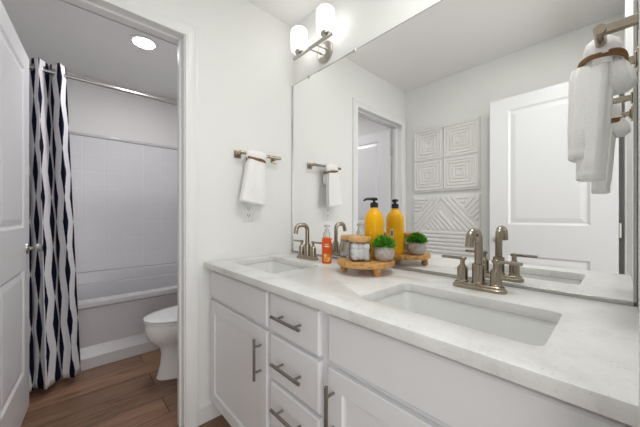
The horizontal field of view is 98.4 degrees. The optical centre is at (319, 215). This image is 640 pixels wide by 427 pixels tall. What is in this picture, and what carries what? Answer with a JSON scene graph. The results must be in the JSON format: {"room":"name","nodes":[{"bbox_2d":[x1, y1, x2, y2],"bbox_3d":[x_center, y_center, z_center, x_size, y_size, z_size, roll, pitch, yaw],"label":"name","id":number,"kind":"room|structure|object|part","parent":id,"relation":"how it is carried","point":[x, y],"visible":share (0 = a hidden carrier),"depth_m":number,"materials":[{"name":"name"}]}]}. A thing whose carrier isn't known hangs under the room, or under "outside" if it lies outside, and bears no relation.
{"room":"bathroom","nodes":[
{"label":"bathroom","id":0,"kind":"room"},
{"bbox_2d":[29,65,176,104],"bbox_3d":[-1.495,-0.991,2.232,1.493,0.056,0.056,0,0,-43],"label":"curtain rod","id":1,"kind":"object","parent":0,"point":[30,66],"visible":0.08,"depth_m":2.11,"materials":[{"name":"grey metal"}]},
{"bbox_2d":[29,57,80,391],"bbox_3d":[-1.798,0.012,1.780,0.388,2.130,0.344,0,0,-43],"label":"shower curtain","id":2,"kind":"object","parent":1,"relation":"hanging from","point":[54,345],"visible":0.55,"depth_m":1.84,"materials":[{"name":"multicoloured fabric"}]},
{"bbox_2d":[66,71,176,146],"bbox_3d":[-2.034,-0.094,2.817,1.493,2.431,0.120,0,0,-43],"label":"wall","id":3,"kind":"structure","parent":0,"point":[92,109],"depth_m":2.77,"materials":[{"name":"white paint"}]},
{"bbox_2d":[21,349,230,426],"bbox_3d":[-0.294,1.147,0.926,1.728,0.050,5.260,0,0,-43],"label":"floor","id":4,"kind":"structure","parent":0,"point":[127,392],"depth_m":1.69,"materials":[{"name":"brown wood"}]},
{"bbox_2d":[77,272,176,371],"bbox_3d":[-1.734,0.874,2.489,1.494,0.496,0.765,0,0,-43],"label":"bathtub","id":5,"kind":"object","parent":4,"relation":"on","point":[111,314],"visible":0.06,"depth_m":2.19,"materials":[{"name":"white ceramic"}]},
{"bbox_2d":[69,131,176,284],"bbox_3d":[-1.744,-0.073,2.502,1.491,1.396,0.734,0,0,-43],"label":"shower surround","id":6,"kind":"object","parent":5,"relation":"on","point":[124,191],"visible":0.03,"depth_m":2.76,"materials":[{"name":"tile"}]},
{"bbox_2d":[77,272,176,303],"bbox_3d":[-1.737,0.811,2.489,1.491,0.371,0.761,0,0,-43],"label":"basin","id":7,"kind":"object","parent":5,"relation":"in","point":[162,288],"depth_m":2.53,"materials":[{"name":"white ceramic"}]},
{"bbox_2d":[143,305,176,380],"bbox_3d":[-0.896,0.736,2.105,0.770,0.772,0.442,0,0,-43],"label":"toilet","id":8,"kind":"object","parent":4,"relation":"on","point":[160,327],"visible":0.3,"depth_m":1.88,"materials":[{"name":"white ceramic"}]},
{"bbox_3d":[-0.983,0.698,2.025,0.534,0.016,0.370,0,0,-43],"label":"lid","id":9,"kind":"part","parent":8,"relation":"part of","materials":[{"name":"white ceramic"}]},
{"bbox_3d":[-0.986,0.715,2.022,0.522,0.016,0.368,0,0,-43],"label":"seat","id":10,"kind":"part","parent":8,"relation":"part of","materials":[{"name":"white ceramic"}]},
{"bbox_2d":[210,270,632,426],"bbox_3d":[0.115,0.701,1.129,0.610,0.841,1.566,0,0,-43],"label":"vanity cabinet","id":11,"kind":"object","parent":4,"relation":"on","point":[276,360],"visible":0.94,"depth_m":0.81,"materials":[{"name":"white paint"}]},
{"bbox_3d":[-0.400,0.369,1.308,0.018,0.140,0.580,0,0,-43],"label":"false drawer","id":12,"kind":"part","parent":11,"relation":"part of","materials":[{"name":"white paint"}]},
{"bbox_3d":[-0.400,0.734,1.308,0.018,0.552,0.580,0,0,-43],"label":"door","id":13,"kind":"part","parent":11,"relation":"part of","materials":[{"name":"white paint"}]},
{"bbox_3d":[-0.252,0.574,1.107,0.039,0.165,0.012,0,0,-43],"label":"handle","id":14,"kind":"part","parent":11,"relation":"part of","materials":[{"name":"silver metal"}]},
{"bbox_3d":[-0.114,0.709,0.957,0.039,0.012,0.165,0,0,-43],"label":"handle","id":15,"kind":"part","parent":11,"relation":"part of","materials":[{"name":"silver metal"}]},
{"bbox_3d":[-0.114,0.368,0.957,0.039,0.012,0.165,0,0,-43],"label":"handle","id":16,"kind":"part","parent":11,"relation":"part of","materials":[{"name":"silver metal"}]},
{"bbox_3d":[-0.114,0.542,0.957,0.039,0.012,0.165,0,0,-43],"label":"handle","id":17,"kind":"part","parent":11,"relation":"part of","materials":[{"name":"silver metal"}]},
{"bbox_3d":[-0.093,0.723,0.974,0.018,0.167,0.283,0,0,-43],"label":"drawer","id":18,"kind":"part","parent":11,"relation":"part of","materials":[{"name":"white paint"}]},
{"bbox_3d":[-0.093,0.541,0.974,0.018,0.167,0.283,0,0,-43],"label":"drawer","id":19,"kind":"part","parent":11,"relation":"part of","materials":[{"name":"white paint"}]},
{"bbox_3d":[-0.093,0.371,0.974,0.018,0.144,0.283,0,0,-43],"label":"drawer","id":20,"kind":"part","parent":11,"relation":"part of","materials":[{"name":"white paint"}]},
{"bbox_3d":[0.028,0.574,0.803,0.039,0.165,0.012,0,0,-43],"label":"handle","id":21,"kind":"part","parent":11,"relation":"part of","materials":[{"name":"silver metal"}]},
{"bbox_3d":[0.236,0.734,0.617,0.018,0.552,0.608,0,0,-43],"label":"door","id":22,"kind":"part","parent":11,"relation":"part of","materials":[{"name":"white paint"}]},
{"bbox_2d":[204,252,638,426],"bbox_3d":[0.120,0.265,1.132,0.605,0.030,1.570,0,0,-43],"label":"countertop","id":23,"kind":"structure","parent":11,"relation":"on","point":[590,359],"depth_m":0.64,"materials":[{"name":"white stone"}]},
{"bbox_2d":[244,261,302,272],"bbox_3d":[-0.250,0.353,1.456,0.334,0.144,0.496,0,0,-43],"label":"undermount sink","id":24,"kind":"object","parent":23,"relation":"in","point":[271,266],"visible":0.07,"depth_m":1.66,"materials":[{"name":"white ceramic"}]},
{"bbox_2d":[293,223,321,260],"bbox_3d":[-0.100,0.144,1.583,0.124,0.210,0.248,0,0,-43],"label":"faucet","id":25,"kind":"object","parent":23,"relation":"on","point":[306,251],"visible":1,"depth_m":1.59,"materials":[{"name":"silver metal"}]},
{"bbox_3d":[-0.127,0.186,1.665,0.038,0.087,0.091,0,0,-43],"label":"handle","id":26,"kind":"part","parent":25,"relation":"part of","materials":[{"name":"silver metal"}]},
{"bbox_3d":[-0.102,0.135,1.582,0.119,0.190,0.043,0,0,-43],"label":"spout","id":27,"kind":"part","parent":25,"relation":"part of","materials":[{"name":"silver metal"}]},
{"bbox_3d":[-0.074,0.239,1.607,0.054,0.020,0.166,0,0,-43],"label":"plate","id":28,"kind":"part","parent":25,"relation":"part of","materials":[{"name":"silver metal"}]},
{"bbox_3d":[-0.021,0.186,1.550,0.038,0.087,0.091,0,0,-43],"label":"handle","id":29,"kind":"part","parent":25,"relation":"part of","materials":[{"name":"silver metal"}]},
{"bbox_2d":[322,225,331,263],"bbox_3d":[0.035,0.147,1.463,0.049,0.205,0.056,0,0,-43],"label":"soap bottle","id":30,"kind":"object","parent":23,"relation":"on","point":[326,240],"visible":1,"depth_m":1.44,"materials":[{"name":"orange plastic"}]},
{"bbox_2d":[337,257,393,276],"bbox_3d":[0.202,0.221,1.234,0.252,0.057,0.252,0,0,-43],"label":"tray","id":31,"kind":"object","parent":23,"relation":"on","point":[374,264],"visible":0.83,"depth_m":1.14,"materials":[{"name":"brown wood"}]},
{"bbox_3d":[0.109,0.233,1.254,0.034,0.033,0.034,0,0,-43],"label":"leg","id":32,"kind":"part","parent":31,"relation":"part of","materials":[{"name":"brown wood"}]},
{"bbox_2d":[340,234,360,257],"bbox_3d":[0.146,0.140,1.301,0.097,0.104,0.097,0,0,30],"label":"lidded jar","id":33,"kind":"object","parent":31,"relation":"on","point":[344,236],"visible":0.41,"depth_m":1.30,"materials":[{"name":"clear glass"}]},
{"bbox_3d":[0.146,0.152,1.301,0.086,0.081,0.086,0,0,30],"label":"glass","id":34,"kind":"part","parent":33,"relation":"part of","materials":[{"name":"clear glass"}]},
{"bbox_3d":[0.146,0.100,1.301,0.097,0.023,0.097,0,0,30],"label":"wooden lid","id":35,"kind":"part","parent":33,"relation":"part of","materials":[{"name":"brown wood"}]},
{"bbox_2d":[348,236,370,261],"bbox_3d":[0.172,0.140,1.198,0.097,0.104,0.097,0,0,-1],"label":"lidded jar","id":36,"kind":"object","parent":31,"relation":"on","point":[358,239],"visible":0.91,"depth_m":1.17,"materials":[{"name":"clear glass"}]},
{"bbox_2d":[351,249,357,254],"bbox_3d":[0.149,0.153,1.173,0.030,0.031,0.029,0,0,-16],"label":"ball","id":37,"kind":"object","parent":36,"relation":"in","point":[354,251],"visible":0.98,"depth_m":1.16,"materials":[{"name":"white fabric"}]},
{"bbox_2d":[352,254,357,259],"bbox_3d":[0.147,0.174,1.173,0.030,0.030,0.028,0,0,45],"label":"ball","id":38,"kind":"object","parent":36,"relation":"in","point":[354,257],"visible":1,"depth_m":1.16,"materials":[{"name":"white fabric"}]},
{"bbox_2d":[352,242,357,248],"bbox_3d":[0.149,0.127,1.173,0.030,0.031,0.029,0,0,10],"label":"ball","id":39,"kind":"object","parent":36,"relation":"in","point":[354,245],"visible":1,"depth_m":1.16,"materials":[{"name":"white fabric"}]},
{"bbox_3d":[0.172,0.100,1.198,0.097,0.023,0.097,0,0,-1],"label":"wooden lid","id":40,"kind":"part","parent":36,"relation":"part of","materials":[{"name":"brown wood"}]},
{"bbox_2d":[363,249,368,254],"bbox_3d":[0.194,0.154,1.176,0.030,0.032,0.032,0,0,-45],"label":"ball","id":41,"kind":"object","parent":36,"relation":"in","point":[365,252],"visible":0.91,"depth_m":1.16,"materials":[{"name":"white fabric"}]},
{"bbox_2d":[363,243,369,249],"bbox_3d":[0.196,0.131,1.174,0.032,0.033,0.032,0,0,40],"label":"ball","id":42,"kind":"object","parent":36,"relation":"in","point":[366,246],"visible":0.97,"depth_m":1.16,"materials":[{"name":"white fabric"}]},
{"bbox_2d":[363,254,369,260],"bbox_3d":[0.196,0.173,1.176,0.032,0.033,0.032,0,0,29],"label":"ball","id":43,"kind":"object","parent":36,"relation":"in","point":[365,257],"visible":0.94,"depth_m":1.16,"materials":[{"name":"white fabric"}]},
{"bbox_2d":[363,197,383,257],"bbox_3d":[0.254,0.053,1.296,0.092,0.280,0.091,0,0,-43],"label":"pump bottle","id":44,"kind":"object","parent":31,"relation":"on","point":[374,220],"visible":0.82,"depth_m":1.26,"materials":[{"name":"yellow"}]},
{"bbox_3d":[0.238,0.233,1.144,0.034,0.033,0.034,0,0,-43],"label":"leg","id":45,"kind":"part","parent":31,"relation":"part of","materials":[{"name":"brown wood"}]},
{"bbox_2d":[371,234,396,261],"bbox_3d":[0.276,0.132,1.193,0.118,0.121,0.116,0,0,-43],"label":"potted grass","id":46,"kind":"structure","parent":31,"relation":"on","point":[384,245],"depth_m":1.16,"materials":[{"name":"plant"}]},
{"bbox_2d":[374,291,556,345],"bbox_3d":[0.372,0.353,0.781,0.334,0.144,0.504,0,0,-43],"label":"undermount sink","id":47,"kind":"object","parent":23,"relation":"in","point":[524,329],"visible":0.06,"depth_m":0.86,"materials":[{"name":"white ceramic"}]},
{"bbox_2d":[442,228,522,294],"bbox_3d":[0.516,0.144,0.920,0.124,0.210,0.248,0,0,-43],"label":"faucet","id":48,"kind":"object","parent":23,"relation":"on","point":[474,238],"visible":1,"depth_m":0.93,"materials":[{"name":"silver metal"}]},
{"bbox_3d":[0.489,0.186,1.002,0.038,0.087,0.091,0,0,-43],"label":"handle","id":49,"kind":"part","parent":48,"relation":"part of","materials":[{"name":"silver metal"}]},
{"bbox_3d":[0.514,0.135,0.918,0.119,0.190,0.043,0,0,-43],"label":"spout","id":50,"kind":"part","parent":48,"relation":"part of","materials":[{"name":"silver metal"}]},
{"bbox_3d":[0.542,0.239,0.944,0.054,0.020,0.166,0,0,-43],"label":"plate","id":51,"kind":"part","parent":48,"relation":"part of","materials":[{"name":"silver metal"}]},
{"bbox_3d":[0.596,0.186,0.886,0.038,0.087,0.091,0,0,-43],"label":"handle","id":52,"kind":"part","parent":48,"relation":"part of","materials":[{"name":"silver metal"}]},
{"bbox_3d":[0.236,0.369,0.617,0.018,0.140,0.608,0,0,-43],"label":"false drawer","id":53,"kind":"part","parent":11,"relation":"part of","materials":[{"name":"white paint"}]},
{"bbox_2d":[1,0,324,99],"bbox_3d":[-0.836,-1.349,1.514,1.728,0.080,3.660,0,0,-43],"label":"ceiling","id":54,"kind":"structure","parent":0,"point":[85,43],"depth_m":2.08,"materials":[{"name":"white paint"}]},
{"bbox_2d":[129,34,157,49],"bbox_3d":[-1.331,-1.306,2.085,0.190,0.006,0.190,0,0,-43],"label":"recessed light","id":55,"kind":"object","parent":54,"relation":"in","point":[143,42],"visible":1,"depth_m":2.08,"materials":[{"name":"white plastic"}]},
{"bbox_2d":[137,0,292,403],"bbox_3d":[-0.777,-0.094,1.453,1.493,2.431,0.115,0,0,-43],"label":"wall","id":56,"kind":"structure","parent":0,"point":[245,55],"depth_m":1.64,"materials":[{"name":"white paint"}]},
{"bbox_2d":[0,0,41,426],"bbox_3d":[-1.503,0.096,1.331,0.159,2.028,0.709,0,0,-38],"label":"door","id":57,"kind":"structure","parent":56,"relation":"in","point":[15,247],"depth_m":1.35,"materials":[{"name":"white paint"}]},
{"bbox_3d":[-1.647,0.185,1.593,0.062,0.066,0.066,0,0,-38],"label":"knob","id":58,"kind":"part","parent":57,"relation":"part of","materials":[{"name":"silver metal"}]},
{"bbox_2d":[58,0,176,45],"bbox_3d":[-1.051,0.059,1.290,0.840,2.126,0.018,0,0,-43],"label":"trim","id":59,"kind":"structure","parent":56,"relation":"attached to","point":[58,0],"depth_m":1.34,"materials":[{"name":"white paint"}]},
{"bbox_2d":[62,0,184,426],"bbox_3d":[-1.009,0.081,1.238,0.748,2.082,0.115,0,0,-43],"label":"trim","id":60,"kind":"structure","parent":56,"relation":"attached to","point":[99,7],"depth_m":1.46,"materials":[{"name":"white paint"}]},
{"bbox_2d":[100,0,197,426],"bbox_3d":[-0.961,0.059,1.192,0.840,2.126,0.018,0,0,-43],"label":"trim","id":61,"kind":"structure","parent":56,"relation":"attached to","point":[137,8],"depth_m":1.45,"materials":[{"name":"white paint"}]},
{"bbox_2d":[198,399,221,425],"bbox_3d":[-0.421,1.067,1.694,0.634,0.110,0.013,0,0,-43],"label":"baseboard","id":62,"kind":"structure","parent":56,"relation":"attached to","point":[207,410],"depth_m":1.51,"materials":[{"name":"white paint"}]},
{"bbox_2d":[243,202,252,221],"bbox_3d":[-0.437,-0.023,1.681,0.070,0.116,0.009,0,0,-43],"label":"wall outlet","id":63,"kind":"object","parent":56,"relation":"attached to","point":[247,208],"visible":0.89,"depth_m":1.68,"materials":[{"name":"white plastic"}]},
{"bbox_2d":[239,150,266,205],"bbox_3d":[-0.404,-0.225,1.642,0.178,0.333,0.100,0,0,-43],"label":"hand towel","id":64,"kind":"object","parent":56,"relation":"attached to","point":[253,190],"visible":1,"depth_m":1.61,"materials":[{"name":"white fabric"}]},
{"bbox_2d":[234,150,280,163],"bbox_3d":[-0.374,-0.365,1.697,0.296,0.044,0.072,0,0,-43],"label":"towel bar","id":65,"kind":"object","parent":56,"relation":"attached to","point":[237,154],"visible":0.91,"depth_m":1.65,"materials":[{"name":"silver metal"}]},
{"bbox_2d":[373,247,394,261],"bbox_3d":[0.277,0.162,1.193,0.091,0.062,0.091,0,0,-43],"label":"pot","id":66,"kind":"object","parent":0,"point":[384,254],"depth_m":1.16,"materials":[{"name":"stone"}]},
{"bbox_2d":[293,0,637,306],"bbox_3d":[-0.243,-0.094,2.061,0.115,2.431,3.660,0,0,-43],"label":"wall","id":67,"kind":"structure","parent":0,"point":[357,22],"depth_m":1.49,"materials":[{"name":"white paint"}]},
{"bbox_2d":[291,4,334,63],"bbox_3d":[-0.030,-1.033,1.629,0.156,0.215,0.335,0,0,-43],"label":"vanity light","id":68,"kind":"object","parent":67,"relation":"attached to","point":[325,13],"visible":1,"depth_m":1.63,"materials":[{"name":"white glass"}]},
{"bbox_3d":[-0.128,-1.077,1.695,0.102,0.128,0.102,0,0,-43],"label":"lamp shade","id":69,"kind":"part","parent":68,"relation":"part of","materials":[{"name":"white glass"}]},
{"bbox_3d":[0.029,-1.077,1.525,0.102,0.128,0.102,0,0,-43],"label":"lamp shade","id":70,"kind":"part","parent":68,"relation":"part of","materials":[{"name":"white glass"}]},
{"bbox_2d":[292,0,636,306],"bbox_3d":[0.340,-0.329,1.335,0.011,1.155,1.568,0,0,-43],"label":"wall mirror","id":71,"kind":"object","parent":67,"relation":"attached to","point":[454,117],"visible":0.92,"depth_m":1.05,"materials":[{"name":"silver mirror"}]},
{"bbox_2d":[638,0,638,310],"bbox_3d":[0.367,-0.094,0.212,1.493,2.431,0.115,0,0,-43],"label":"wall","id":72,"kind":"structure","parent":0,"point":[638,0],"depth_m":0.75,"materials":[{"name":"white paint"}]},
{"bbox_2d":[568,34,637,181],"bbox_3d":[0.642,-0.239,0.631,0.115,0.316,0.111,0,0,-43],"label":"hand towel","id":73,"kind":"object","parent":72,"relation":"attached to","point":[602,74],"visible":0.99,"depth_m":0.60,"materials":[{"name":"white fabric"}]},
{"bbox_2d":[593,9,638,71],"bbox_3d":[0.660,-0.371,0.609,0.246,0.044,0.072,0,0,-43],"label":"towel bar","id":74,"kind":"object","parent":72,"relation":"attached to","point":[600,32],"visible":0.66,"depth_m":0.55,"materials":[{"name":"silver metal"}]},
{"bbox_2d":[639,0,639,426],"bbox_3d":[0.116,0.067,0.071,0.860,2.109,0.018,0,0,-43],"label":"trim","id":75,"kind":"structure","parent":72,"relation":"attached to","point":[639,0],"depth_m":0.36,"materials":[{"name":"white paint"}]}
]}

